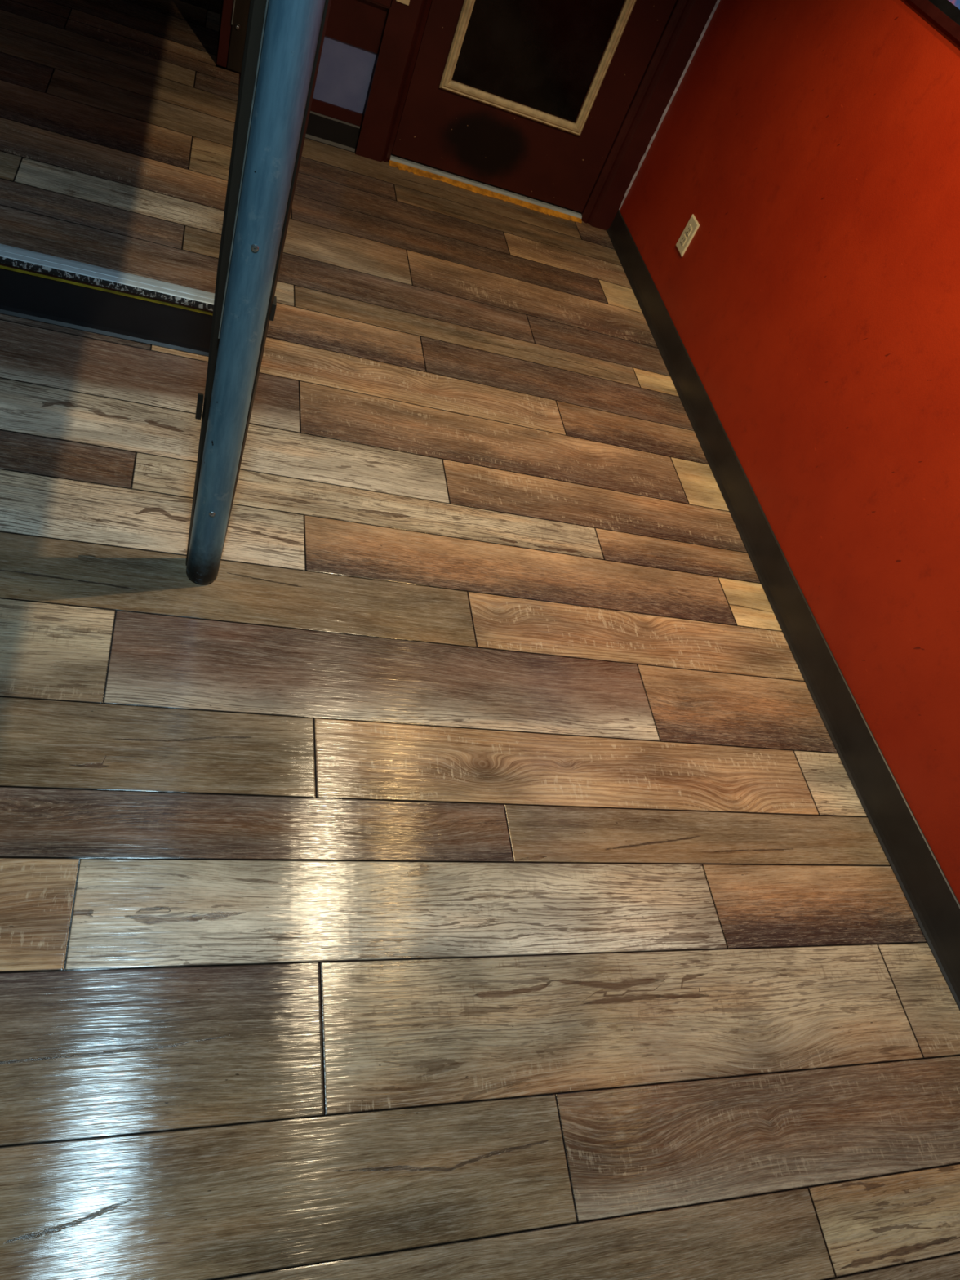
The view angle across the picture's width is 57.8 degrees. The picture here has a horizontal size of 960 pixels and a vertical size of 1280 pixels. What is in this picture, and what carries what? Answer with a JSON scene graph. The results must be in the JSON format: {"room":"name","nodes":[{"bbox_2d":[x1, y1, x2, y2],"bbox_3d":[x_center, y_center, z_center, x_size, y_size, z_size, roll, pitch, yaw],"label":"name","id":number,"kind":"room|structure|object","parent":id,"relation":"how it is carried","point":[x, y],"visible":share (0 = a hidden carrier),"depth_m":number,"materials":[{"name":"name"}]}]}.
{"room":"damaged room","nodes":[
{"label":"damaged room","id":0,"kind":"room"},
{"bbox_2d":[10,0,222,66],"bbox_3d":[-1.951,-2.779,3.241,1.922,0.016,1.610,6,51,-21],"label":"wall","id":1,"kind":"structure","parent":0,"point":[190,28],"depth_m":3.12,"materials":[{"name":"black paint"}]},
{"bbox_2d":[226,0,388,151],"bbox_3d":[0.305,-2.743,2.613,1.763,2.700,0.120,6,51,-21],"label":"wall","id":2,"kind":"structure","parent":0,"point":[360,24],"depth_m":3.10,"materials":[{"name":"red paint"}]},
{"bbox_2d":[216,0,226,69],"bbox_3d":[-1.837,-2.140,2.882,2.005,0.148,3.081,6,51,-21],"label":"baseboard","id":3,"kind":"structure","parent":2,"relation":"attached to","point":[219,66],"depth_m":3.15,"materials":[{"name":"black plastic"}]},
{"bbox_2d":[216,0,234,67],"bbox_3d":[-0.502,-2.871,2.230,0.034,2.543,0.142,6,51,-21],"label":"trim","id":4,"kind":"structure","parent":2,"relation":"attached to","point":[228,5],"depth_m":3.03,"materials":[{"name":"red paint"}]},
{"bbox_2d":[226,0,250,72],"bbox_3d":[-0.622,-2.502,2.587,0.072,1.503,0.034,6,51,-21],"label":"upright","id":5,"kind":"object","parent":2,"relation":"attached to","point":[241,7],"visible":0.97,"depth_m":3.04,"materials":[{"name":"brown wood"}]},
{"bbox_2d":[234,23,240,31],"bbox_3d":[-0.843,-2.128,3.018,0.022,0.022,0.002,6,51,-21],"label":"washer","id":6,"kind":"object","parent":5,"relation":"in","point":[237,26],"depth_m":3.02,"materials":[{"name":"metal"}]},
{"bbox_2d":[305,111,359,152],"bbox_3d":[-0.689,-1.971,3.304,0.453,0.096,0.014,6,51,-21],"label":"baseboard","id":7,"kind":"structure","parent":2,"relation":"attached to","point":[321,128],"depth_m":3.35,"materials":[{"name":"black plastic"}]},
{"bbox_2d":[312,35,377,114],"bbox_3d":[-0.516,-2.090,3.210,0.228,0.220,0.024,6,51,-21],"label":"access panel","id":8,"kind":"object","parent":2,"relation":"attached to","point":[345,70],"visible":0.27,"depth_m":3.21,"materials":[{"name":"grey metal"}]},
{"bbox_2d":[355,0,431,162],"bbox_3d":[-0.070,-2.572,2.695,0.140,2.120,0.099,6,51,-21],"label":"trim","id":9,"kind":"structure","parent":2,"relation":"attached to","point":[405,24],"depth_m":3.22,"materials":[{"name":"red paint"}]},
{"bbox_2d":[395,0,409,5],"bbox_3d":[-0.253,-2.248,2.991,0.046,0.102,0.016,6,51,-21],"label":"switch plate","id":10,"kind":"object","parent":2,"relation":"attached to","point":[404,2],"visible":1,"depth_m":3.03,"materials":[{"name":"beige plastic"}]},
{"bbox_2d":[391,0,676,212],"bbox_3d":[0.393,-2.491,2.868,0.854,2.032,0.104,6,51,-21],"label":"door","id":11,"kind":"structure","parent":2,"relation":"in","point":[531,98],"depth_m":3.34,"materials":[{"name":"paint"}]},
{"bbox_2d":[580,0,717,230],"bbox_3d":[0.856,-2.473,3.049,0.132,2.120,0.099,6,51,-21],"label":"trim","id":12,"kind":"structure","parent":2,"relation":"attached to","point":[686,21],"depth_m":3.43,"materials":[{"name":"red paint"}]},
{"bbox_2d":[0,137,959,1279],"bbox_3d":[-0.750,-0.071,1.785,3.660,0.016,4.850,6,51,-21],"label":"floor","id":13,"kind":"structure","parent":0,"point":[479,873],"depth_m":1.74,"materials":[{"name":"brown wood"}]},
{"bbox_2d":[0,0,239,293],"bbox_3d":[-1.699,-1.566,2.358,2.004,0.016,1.429,6,51,-21],"label":"platform","id":14,"kind":"object","parent":13,"relation":"on","point":[115,149],"visible":0.95,"depth_m":2.53,"materials":[{"name":"brown wood"}]},
{"bbox_2d":[0,267,212,356],"bbox_3d":[-1.620,-0.907,1.969,2.006,0.124,0.017,6,51,-21],"label":"step riser","id":15,"kind":"object","parent":14,"relation":"attached to","point":[23,295],"depth_m":2.22,"materials":[{"name":"black plastic"}]},
{"bbox_2d":[0,244,214,315],"bbox_3d":[-1.595,-0.973,1.925,2.008,0.035,0.058,6,51,-21],"label":"stair nosing","id":16,"kind":"object","parent":14,"relation":"attached to","point":[11,258],"depth_m":2.16,"materials":[{"name":"metal"}]},
{"bbox_2d":[186,0,331,584],"bbox_3d":[-0.340,-0.626,1.322,0.103,1.598,0.082,6,51,-21],"label":"support post","id":17,"kind":"object","parent":13,"relation":"on","point":[284,40],"visible":1,"depth_m":1.31,"materials":[{"name":"blue metal"}]},
{"bbox_2d":[388,153,582,222],"bbox_3d":[0.039,-1.875,3.620,0.862,0.018,0.088,6,51,-21],"label":"threshold","id":18,"kind":"object","parent":13,"relation":"on","point":[402,163],"visible":1,"depth_m":3.60,"materials":[{"name":"metal"}]},
{"bbox_2d":[619,0,959,903],"bbox_3d":[1.423,-0.693,1.447,0.124,2.700,4.811,6,51,-21],"label":"wall","id":19,"kind":"structure","parent":0,"point":[812,147],"depth_m":2.40,"materials":[{"name":"red paint"}]},
{"bbox_2d":[618,0,719,209],"bbox_3d":[1.022,-2.603,2.835,0.010,2.500,0.018,6,51,-21],"label":"trim","id":20,"kind":"structure","parent":19,"relation":"attached to","point":[717,1],"depth_m":3.41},
{"bbox_2d":[675,213,699,257],"bbox_3d":[0.763,-1.492,3.204,0.009,0.124,0.080,6,51,-21],"label":"wall outlet","id":21,"kind":"object","parent":19,"relation":"attached to","point":[692,225],"visible":1,"depth_m":3.20,"materials":[{"name":"beige plastic"}]},
{"bbox_2d":[680,234,686,245],"bbox_3d":[0.754,-1.481,3.217,0.002,0.029,0.033,6,51,-21],"label":"receptacle","id":22,"kind":"object","parent":21,"relation":"attached to","point":[683,237],"depth_m":3.22,"materials":[{"name":"beige plastic"}]},
{"bbox_2d":[685,224,692,235],"bbox_3d":[0.767,-1.504,3.189,0.002,0.029,0.033,6,51,-21],"label":"receptacle","id":23,"kind":"object","parent":21,"relation":"attached to","point":[689,227],"depth_m":3.19,"materials":[{"name":"beige plastic"}]},
{"bbox_2d":[606,209,959,1009],"bbox_3d":[0.934,0.075,2.356,0.040,0.129,4.798,6,51,-21],"label":"baseboard","id":24,"kind":"structure","parent":19,"relation":"attached to","point":[931,899],"depth_m":2.37,"materials":[{"name":"black plastic"}]},
{"bbox_2d":[910,0,959,41],"bbox_3d":[1.331,-1.587,1.738,0.011,0.814,1.700,6,51,-21],"label":"framed print","id":25,"kind":"object","parent":19,"relation":"attached to","point":[946,13],"visible":1,"depth_m":2.17,"materials":[{"name":"brown wood"}]},
{"bbox_2d":[948,0,959,8],"bbox_3d":[1.334,-1.586,1.739,0.005,0.724,1.610,6,51,-21],"label":"print","id":26,"kind":"object","parent":25,"relation":"attached to","point":[953,4],"depth_m":2.15}
]}

